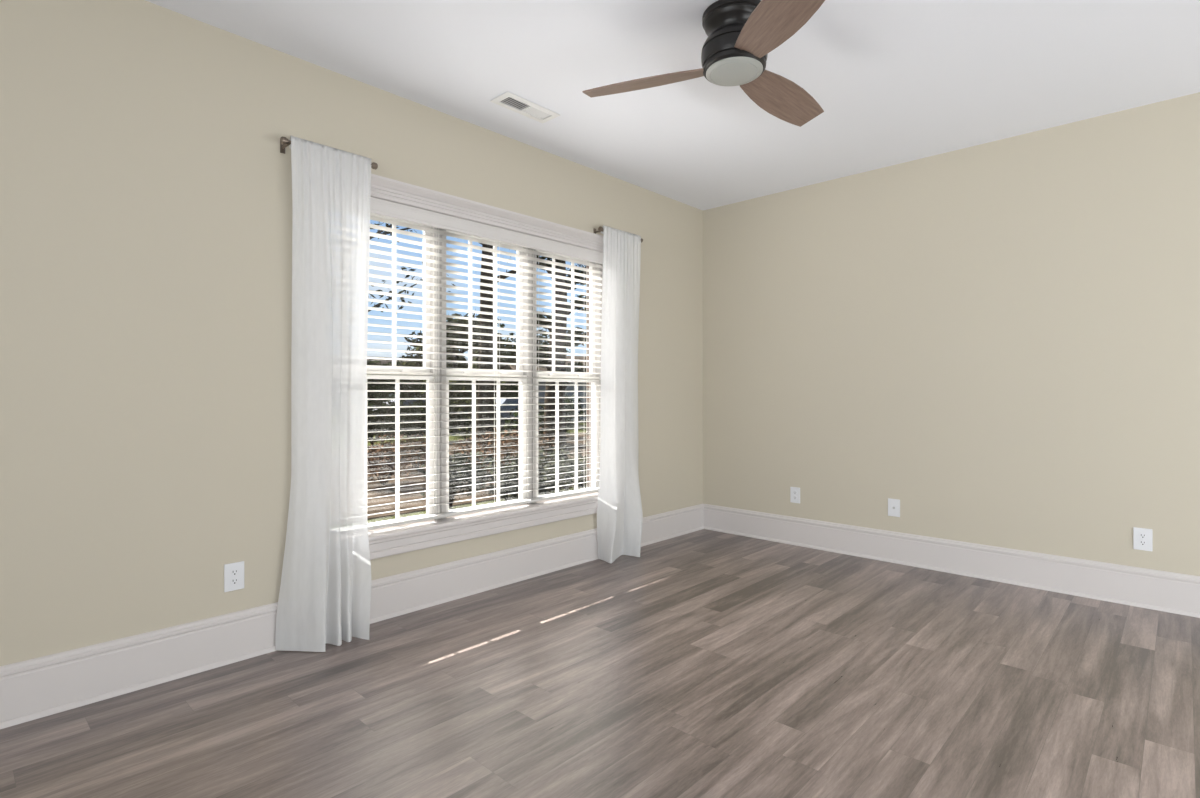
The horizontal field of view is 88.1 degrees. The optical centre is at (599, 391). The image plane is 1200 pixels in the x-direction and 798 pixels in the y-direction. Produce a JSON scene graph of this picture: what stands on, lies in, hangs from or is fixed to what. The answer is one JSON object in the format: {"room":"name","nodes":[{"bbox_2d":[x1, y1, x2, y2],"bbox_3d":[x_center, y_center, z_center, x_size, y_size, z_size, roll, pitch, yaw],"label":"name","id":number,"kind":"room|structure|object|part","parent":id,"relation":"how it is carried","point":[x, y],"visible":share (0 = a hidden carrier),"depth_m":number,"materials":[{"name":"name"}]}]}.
{"room":"empty bedroom","nodes":[
{"label":"empty bedroom","id":0,"kind":"room"},
{"bbox_2d":[0,0,702,665],"bbox_3d":[-1.751,-0.097,2.765,0.285,3.543,7.800,0,0,43],"label":"wall","id":1,"kind":"structure","parent":0,"point":[146,212],"depth_m":2.56,"materials":[{"name":"beige paint"}]},
{"bbox_2d":[224,561,243,591],"bbox_3d":[-1.599,0.807,2.712,0.009,0.121,0.079,0,0,43],"label":"wall outlet","id":2,"kind":"object","parent":1,"relation":"attached to","point":[233,572],"visible":1,"depth_m":2.71,"materials":[{"name":"white plastic"}]},
{"bbox_2d":[230,569,238,575],"bbox_3d":[-1.597,0.788,2.710,0.003,0.028,0.034,0,0,43],"label":"receptacle","id":3,"kind":"object","parent":2,"relation":"attached to","point":[233,572],"depth_m":2.71,"materials":[{"name":"white plastic"}]},
{"bbox_2d":[230,578,238,584],"bbox_3d":[-1.597,0.827,2.710,0.003,0.028,0.034,0,0,43],"label":"receptacle","id":4,"kind":"object","parent":2,"relation":"attached to","point":[233,581],"depth_m":2.71,"materials":[{"name":"grey plastic"}]},
{"bbox_2d":[280,136,377,169],"bbox_3d":[-1.298,-1.127,2.967,0.096,0.052,0.452,0,0,43],"label":"curtain rod","id":5,"kind":"object","parent":1,"relation":"attached to","point":[284,142],"visible":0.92,"depth_m":2.84,"materials":[{"name":"brown metal"}]},
{"bbox_2d":[275,136,371,651],"bbox_3d":[-1.256,0.005,2.891,0.430,2.331,0.170,0,0,-42],"label":"curtain","id":6,"kind":"object","parent":5,"relation":"hanging from","point":[325,592],"visible":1,"depth_m":2.90,"materials":[{"name":"white fabric"}]},
{"bbox_2d":[0,504,703,728],"bbox_3d":[-1.667,1.069,2.627,0.027,0.211,7.484,0,0,43],"label":"baseboard","id":7,"kind":"structure","parent":1,"relation":"attached to","point":[32,689],"depth_m":2.67,"materials":[{"name":"white paint"}]},
{"bbox_2d":[365,213,439,530],"bbox_3d":[-1.189,-0.132,3.347,0.106,1.726,0.689,0,0,43],"label":"window","id":8,"kind":"structure","parent":1,"relation":"in","point":[431,449],"depth_m":3.54,"materials":[{"name":"grey paint"}]},
{"bbox_3d":[-1.200,-0.532,3.359,0.030,0.878,0.623,0,0,43],"label":"sash","id":9,"kind":"part","parent":8,"relation":"part of","materials":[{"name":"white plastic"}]},
{"bbox_3d":[-1.174,0.304,3.334,0.030,0.829,0.623,0,0,43],"label":"sash","id":10,"kind":"part","parent":8,"relation":"part of","materials":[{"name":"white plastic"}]},
{"bbox_2d":[368,492,597,559],"bbox_3d":[-0.639,0.793,3.775,0.128,0.124,2.295,0,0,43],"label":"trim","id":11,"kind":"structure","parent":1,"relation":"attached to","point":[385,542],"depth_m":3.62,"materials":[{"name":"white paint"}]},
{"bbox_2d":[440,229,531,518],"bbox_3d":[-0.717,-0.132,3.848,0.106,1.726,0.687,0,0,43],"label":"window","id":12,"kind":"structure","parent":1,"relation":"in","point":[443,417],"depth_m":3.90,"materials":[{"name":"grey paint"}]},
{"bbox_2d":[365,197,602,529],"bbox_3d":[-0.641,-0.143,3.776,0.084,1.704,2.037,0,0,43],"label":"window blind","id":13,"kind":"object","parent":12,"relation":"attached to","point":[381,207],"visible":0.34,"depth_m":3.70,"materials":[{"name":"white plastic"}]},
{"bbox_3d":[-0.651,0.701,3.785,0.050,0.017,2.029,0,0,43],"label":"rail","id":14,"kind":"part","parent":13,"relation":"part of","materials":[{"name":"white"}]},
{"bbox_3d":[-0.632,-0.122,3.805,0.054,1.646,0.002,0,0,43],"label":"ladder cord","id":15,"kind":"part","parent":13,"relation":"part of","materials":[{"name":"white fabric"}]},
{"bbox_3d":[-0.416,-0.122,4.035,0.054,1.646,0.002,0,0,43],"label":"ladder cord","id":16,"kind":"part","parent":13,"relation":"part of","materials":[{"name":"white fabric"}]},
{"bbox_3d":[-0.729,-0.532,3.859,0.030,0.878,0.623,0,0,43],"label":"sash","id":17,"kind":"part","parent":12,"relation":"part of","materials":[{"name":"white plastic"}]},
{"bbox_3d":[-0.703,0.304,3.834,0.030,0.829,0.623,0,0,43],"label":"sash","id":18,"kind":"part","parent":12,"relation":"part of","materials":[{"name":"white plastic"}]},
{"bbox_2d":[371,174,602,251],"bbox_3d":[-0.602,-0.184,3.739,0.052,1.830,2.275,0,0,43],"label":"trim","id":19,"kind":"structure","parent":1,"relation":"attached to","point":[383,188],"depth_m":3.61,"materials":[{"name":"white paint"}]},
{"bbox_2d":[532,249,602,502],"bbox_3d":[-0.245,-0.132,4.349,0.106,1.726,0.689,0,0,43],"label":"window","id":20,"kind":"structure","parent":1,"relation":"in","point":[595,435],"depth_m":4.36,"materials":[{"name":"grey paint"}]},
{"bbox_3d":[-0.258,-0.532,4.359,0.030,0.878,0.623,0,0,43],"label":"sash","id":21,"kind":"part","parent":20,"relation":"part of","materials":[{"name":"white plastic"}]},
{"bbox_3d":[-0.232,0.304,4.334,0.030,0.829,0.623,0,0,43],"label":"sash","id":22,"kind":"part","parent":20,"relation":"part of","materials":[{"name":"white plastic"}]},
{"bbox_2d":[594,226,642,242],"bbox_3d":[0.131,-1.127,4.484,0.096,0.052,0.460,0,0,43],"label":"curtain rod","id":23,"kind":"object","parent":1,"relation":"attached to","point":[600,228],"visible":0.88,"depth_m":4.34,"materials":[{"name":"brown metal"}]},
{"bbox_2d":[597,225,642,562],"bbox_3d":[0.194,0.005,4.444,0.196,2.331,0.477,0,0,43],"label":"curtain","id":24,"kind":"object","parent":23,"relation":"hanging from","point":[619,507],"visible":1,"depth_m":4.42,"materials":[{"name":"white fabric"}]},
{"bbox_2d":[0,529,1199,797],"bbox_3d":[0.429,1.205,0.642,6.200,0.060,7.700,0,0,43],"label":"floor","id":25,"kind":"structure","parent":0,"point":[704,663],"depth_m":2.38,"materials":[{"name":"wood"}]},
{"bbox_2d":[145,0,1199,209],"bbox_3d":[0.429,-1.598,0.642,6.200,0.060,7.700,0,0,43],"label":"ceiling","id":26,"kind":"structure","parent":0,"point":[894,82],"depth_m":2.99,"materials":[{"name":"white paint"}]},
{"bbox_2d":[490,92,559,122],"bbox_3d":[-0.407,-1.560,3.416,0.154,0.016,0.377,0,0,43],"label":"ceiling vent","id":27,"kind":"object","parent":26,"relation":"in","point":[508,100],"visible":1,"depth_m":3.40,"materials":[{"name":"white metal"}]},
{"bbox_2d":[582,0,824,126],"bbox_3d":[0.626,-1.439,2.680,1.180,0.257,1.061,0,0,43],"label":"ceiling fan","id":28,"kind":"object","parent":26,"relation":"attached to","point":[741,34],"visible":1,"depth_m":2.51,"materials":[{"name":"brown wood"}]},
{"bbox_3d":[0.192,-1.341,2.695,0.525,0.006,0.183,-2,15,17],"label":"blade","id":29,"kind":"part","parent":28,"relation":"part of","materials":[{"name":"brown wood"}]},
{"bbox_3d":[0.644,-1.341,2.207,0.183,0.006,0.525,16,-1,-13],"label":"blade","id":30,"kind":"part","parent":28,"relation":"part of","materials":[{"name":"brown wood"}]},
{"bbox_3d":[0.840,-1.341,2.843,0.525,0.006,0.183,3,-17,-43],"label":"blade","id":31,"kind":"part","parent":28,"relation":"part of","materials":[{"name":"brown wood"}]},
{"bbox_2d":[703,92,1199,575],"bbox_3d":[3.115,-0.197,3.346,6.000,2.743,0.120,0,0,43],"label":"wall","id":32,"kind":"structure","parent":0,"point":[998,341],"depth_m":3.94,"materials":[{"name":"beige paint"}]},
{"bbox_2d":[790,487,799,502],"bbox_3d":[1.504,0.794,4.776,0.079,0.121,0.009,0,0,43],"label":"wall outlet","id":33,"kind":"object","parent":32,"relation":"attached to","point":[794,491],"visible":1,"depth_m":4.77,"materials":[{"name":"white plastic"}]},
{"bbox_2d":[888,498,899,516],"bbox_3d":[2.026,0.799,4.278,0.079,0.121,0.016,0,0,43],"label":"cable plate","id":34,"kind":"object","parent":32,"relation":"attached to","point":[893,504],"visible":1,"depth_m":4.28,"materials":[{"name":"white plastic"}]},
{"bbox_2d":[704,504,1199,617],"bbox_3d":[3.028,1.069,3.327,5.867,0.211,0.027,0,0,43],"label":"baseboard","id":35,"kind":"structure","parent":32,"relation":"attached to","point":[1171,592],"depth_m":3.90,"materials":[{"name":"white paint"}]},
{"bbox_2d":[1133,527,1152,550],"bbox_3d":[2.971,0.806,3.393,0.079,0.121,0.009,0,0,43],"label":"wall outlet","id":36,"kind":"object","parent":32,"relation":"attached to","point":[1142,537],"visible":1,"depth_m":3.39,"materials":[{"name":"white plastic"}]},
{"bbox_2d":[1139,533,1146,538],"bbox_3d":[2.969,0.786,3.391,0.034,0.028,0.003,0,0,43],"label":"receptacle","id":37,"kind":"object","parent":36,"relation":"attached to","point":[1141,535],"depth_m":3.39,"materials":[{"name":"grey plastic"}]},
{"bbox_2d":[1139,540,1146,545],"bbox_3d":[2.969,0.826,3.391,0.034,0.028,0.003,0,0,43],"label":"receptacle","id":38,"kind":"object","parent":36,"relation":"attached to","point":[1141,542],"depth_m":3.39,"materials":[{"name":"grey plastic"}]},
{"label":"outside","id":39,"kind":"structure","parent":0,"visible":0},
{"bbox_2d":[367,420,585,522],"bbox_3d":[-29.379,1.875,68.235,129.700,0.300,170.000,0,0,43],"label":"ground","id":40,"kind":"structure","parent":39,"point":[581,425],"depth_m":21.18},
{"bbox_2d":[367,392,408,443],"bbox_3d":[-7.280,0.855,19.969,2.206,1.813,1.542,0,0,-9],"label":"shrub","id":41,"kind":"object","parent":40,"relation":"on","point":[376,403],"visible":0.6,"depth_m":19.70,"materials":[{"name":"green plant"}]},
{"bbox_2d":[367,443,419,484],"bbox_3d":[-4.046,1.345,11.506,1.574,0.839,1.749,0,0,43],"label":"shrub","id":42,"kind":"object","parent":40,"relation":"on","point":[382,459],"visible":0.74,"depth_m":11.29,"materials":[{"name":"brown plant"}]},
{"bbox_3d":[-4.023,1.424,11.520,0.781,0.680,0.828,0,0,43],"label":"stem","id":43,"kind":"part","parent":42,"relation":"part of","materials":[{"name":"brown plant"}]},
{"bbox_2d":[367,356,420,398],"bbox_3d":[-21.329,-0.745,58.000,8.700,5.140,13.700,0,0,43],"label":"house","id":44,"kind":"structure","parent":40,"relation":"on","point":[383,361],"depth_m":57.60,"materials":[{"name":"grey"}]},
{"bbox_2d":[367,359,425,401],"bbox_3d":[-13.680,-0.271,40.106,5.484,4.170,5.060,0,0,13],"label":"shade tree","id":45,"kind":"object","parent":40,"relation":"on","point":[369,362],"visible":0.28,"depth_m":39.64,"materials":[{"name":"green plant"}]},
{"bbox_2d":[367,431,425,470],"bbox_3d":[-4.120,1.309,13.507,1.726,0.910,1.740,0,0,43],"label":"shrub","id":46,"kind":"object","parent":40,"relation":"on","point":[413,441],"visible":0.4,"depth_m":13.38,"materials":[{"name":"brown plant"}]},
{"bbox_3d":[-4.013,1.387,13.465,0.760,0.755,0.793,0,0,25],"label":"stem","id":47,"kind":"part","parent":46,"relation":"part of","materials":[{"name":"brown plant"}]},
{"bbox_2d":[373,399,425,410],"bbox_3d":[-8.361,0.995,27.000,1.760,1.420,4.400,0,0,43],"label":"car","id":48,"kind":"object","parent":40,"relation":"on","point":[411,400],"visible":0.02,"depth_m":26.29,"materials":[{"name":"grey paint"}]},
{"bbox_3d":[-7.783,0.580,26.454,0.110,0.410,2.400,0,0,43],"label":"glass","id":49,"kind":"part","parent":48,"relation":"part of","materials":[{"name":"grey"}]},
{"bbox_2d":[392,399,425,439],"bbox_3d":[-6.419,0.987,21.559,1.828,1.550,2.062,0,0,25],"label":"shrub","id":50,"kind":"object","parent":40,"relation":"on","point":[412,410],"visible":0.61,"depth_m":21.06,"materials":[{"name":"green plant"}]},
{"bbox_2d":[368,222,454,314],"bbox_3d":[-6.929,-3.626,18.124,6.583,10.813,6.015,0,0,7],"label":"shade tree","id":51,"kind":"object","parent":40,"relation":"on","point":[387,225],"visible":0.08,"depth_m":19.16,"materials":[{"name":"green plant"}]},
{"bbox_2d":[396,313,500,432],"bbox_3d":[-6.380,-0.918,26.431,5.040,5.459,4.260,0,0,43],"label":"shade tree","id":52,"kind":"object","parent":40,"relation":"on","point":[450,320],"visible":0.38,"depth_m":26.05,"materials":[{"name":"green plant"}]},
{"bbox_2d":[420,450,492,508],"bbox_3d":[-2.169,1.291,9.161,1.160,0.940,1.098,0,0,43],"label":"shrub","id":53,"kind":"object","parent":40,"relation":"on","point":[452,461],"visible":0.65,"depth_m":9.04,"materials":[{"name":"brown plant"}]},
{"bbox_3d":[-2.248,1.386,9.177,0.390,0.751,0.506,0,0,-4],"label":"stem","id":54,"kind":"part","parent":53,"relation":"part of","materials":[{"name":"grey plant"}]},
{"bbox_2d":[404,314,515,397],"bbox_3d":[-10.660,-2.147,47.431,7.080,7.901,8.096,0,0,43],"label":"shade tree","id":55,"kind":"object","parent":40,"relation":"on","point":[407,339],"visible":0.03,"depth_m":46.79,"materials":[{"name":"green plant"}]},
{"bbox_2d":[449,393,477,439],"bbox_3d":[-4.794,0.876,21.978,2.342,1.773,1.961,0,0,43],"label":"shrub","id":56,"kind":"object","parent":40,"relation":"on","point":[452,409],"visible":0.5,"depth_m":21.54,"materials":[{"name":"green plant"}]},
{"bbox_2d":[367,432,585,519],"bbox_3d":[-3.141,1.768,16.028,10.500,0.115,70.000,0,0,43],"label":"bed","id":57,"kind":"object","parent":40,"relation":"on","point":[404,481],"depth_m":10.66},
{"bbox_2d":[476,243,570,454],"bbox_3d":[-2.868,-3.888,14.767,6.186,11.375,4.093,0,0,-3],"label":"shade tree","id":58,"kind":"object","parent":57,"relation":"on","point":[479,430],"visible":0.02,"depth_m":14.99,"materials":[{"name":"green plant"}]},
{"bbox_2d":[537,255,585,459],"bbox_3d":[-1.121,-3.631,16.047,2.006,10.866,2.136,0,0,43],"label":"shade tree","id":59,"kind":"object","parent":57,"relation":"on","point":[562,426],"visible":0.16,"depth_m":15.77,"materials":[{"name":"green plant"}]},
{"bbox_3d":[-1.121,-4.626,16.047,2.006,8.877,2.136,0,0,43],"label":"crown","id":60,"kind":"part","parent":59,"relation":"part of","materials":[{"name":"green plant"}]},
{"bbox_2d":[450,429,517,488],"bbox_3d":[-2.085,1.204,11.163,1.654,1.117,1.337,0,0,43],"label":"shrub","id":61,"kind":"object","parent":40,"relation":"on","point":[481,446],"visible":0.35,"depth_m":11.01,"materials":[{"name":"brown plant"}]},
{"bbox_3d":[-2.074,1.311,11.191,0.611,0.902,0.727,0,0,24],"label":"stem","id":62,"kind":"part","parent":61,"relation":"part of","materials":[{"name":"brown plant"}]},
{"bbox_2d":[476,449,549,500],"bbox_3d":[-1.343,1.298,9.523,1.036,0.926,1.307,0,0,43],"label":"shrub","id":63,"kind":"object","parent":40,"relation":"on","point":[503,470],"visible":0.42,"depth_m":9.30,"materials":[{"name":"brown plant"}]},
{"bbox_3d":[-1.466,1.367,9.651,0.537,0.788,0.446,0,0,-29],"label":"stem","id":64,"kind":"part","parent":63,"relation":"part of","materials":[{"name":"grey plant"}]},
{"bbox_2d":[479,427,554,471],"bbox_3d":[-1.823,1.230,13.035,1.770,1.068,1.591,0,0,20],"label":"shrub","id":65,"kind":"object","parent":40,"relation":"on","point":[513,430],"visible":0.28,"depth_m":12.92,"materials":[{"name":"green plant"}]},
{"bbox_2d":[496,398,542,428],"bbox_3d":[-4.452,0.995,30.000,1.760,1.420,4.400,0,0,38],"label":"car","id":66,"kind":"object","parent":40,"relation":"on","point":[515,400],"visible":0.1,"depth_m":28.87,"materials":[{"name":"grey paint"}]},
{"bbox_3d":[-3.828,0.580,29.507,0.110,0.410,2.400,0,0,38],"label":"glass","id":67,"kind":"part","parent":66,"relation":"part of","materials":[{"name":"blue"}]},
{"bbox_2d":[497,327,574,354],"bbox_3d":[-6.152,-2.011,57.829,8.404,8.238,9.088,0,0,23],"label":"shade tree","id":68,"kind":"object","parent":40,"relation":"on","point":[512,334],"visible":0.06,"depth_m":55.58,"materials":[{"name":"green plant"}]},
{"bbox_2d":[503,395,585,442],"bbox_3d":[-1.865,0.863,20.047,2.585,1.801,3.016,0,0,43],"label":"shrub","id":69,"kind":"object","parent":40,"relation":"on","point":[540,413],"visible":0.3,"depth_m":19.91,"materials":[{"name":"green plant"}]},
{"bbox_2d":[504,445,585,495],"bbox_3d":[-0.735,1.261,9.177,1.244,1.002,1.165,0,0,-29],"label":"shrub","id":70,"kind":"object","parent":40,"relation":"on","point":[545,471],"visible":0.6,"depth_m":8.98,"materials":[{"name":"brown plant"}]},
{"bbox_2d":[562,456,585,489],"bbox_3d":[-0.219,1.367,10.198,1.248,0.792,1.191,0,0,43],"label":"shrub","id":71,"kind":"object","parent":40,"relation":"on","point":[581,485],"visible":0.14,"depth_m":9.93,"materials":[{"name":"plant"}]},
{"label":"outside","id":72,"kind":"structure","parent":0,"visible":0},
{"bbox_3d":[-1.614,1.765,42.071,6.000,0.120,170.000,0,0,43],"label":"road","id":73,"kind":"object","parent":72,"visible":0},
{"bbox_2d":[459,331,517,396],"bbox_3d":[-5.835,-0.829,34.175,5.289,5.284,5.014,0,0,43],"label":"shade tree","id":74,"kind":"object","parent":73,"relation":"on","point":[502,346],"visible":0.18,"depth_m":33.01,"materials":[{"name":"green plant"}]},
{"bbox_2d":[497,356,585,420],"bbox_3d":[-0.542,-0.295,42.000,12.700,4.240,7.700,0,0,-27],"label":"shade tree","id":75,"kind":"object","parent":73,"relation":"on","point":[506,367],"visible":0.02,"depth_m":37.73,"materials":[{"name":"grey"}]}
]}

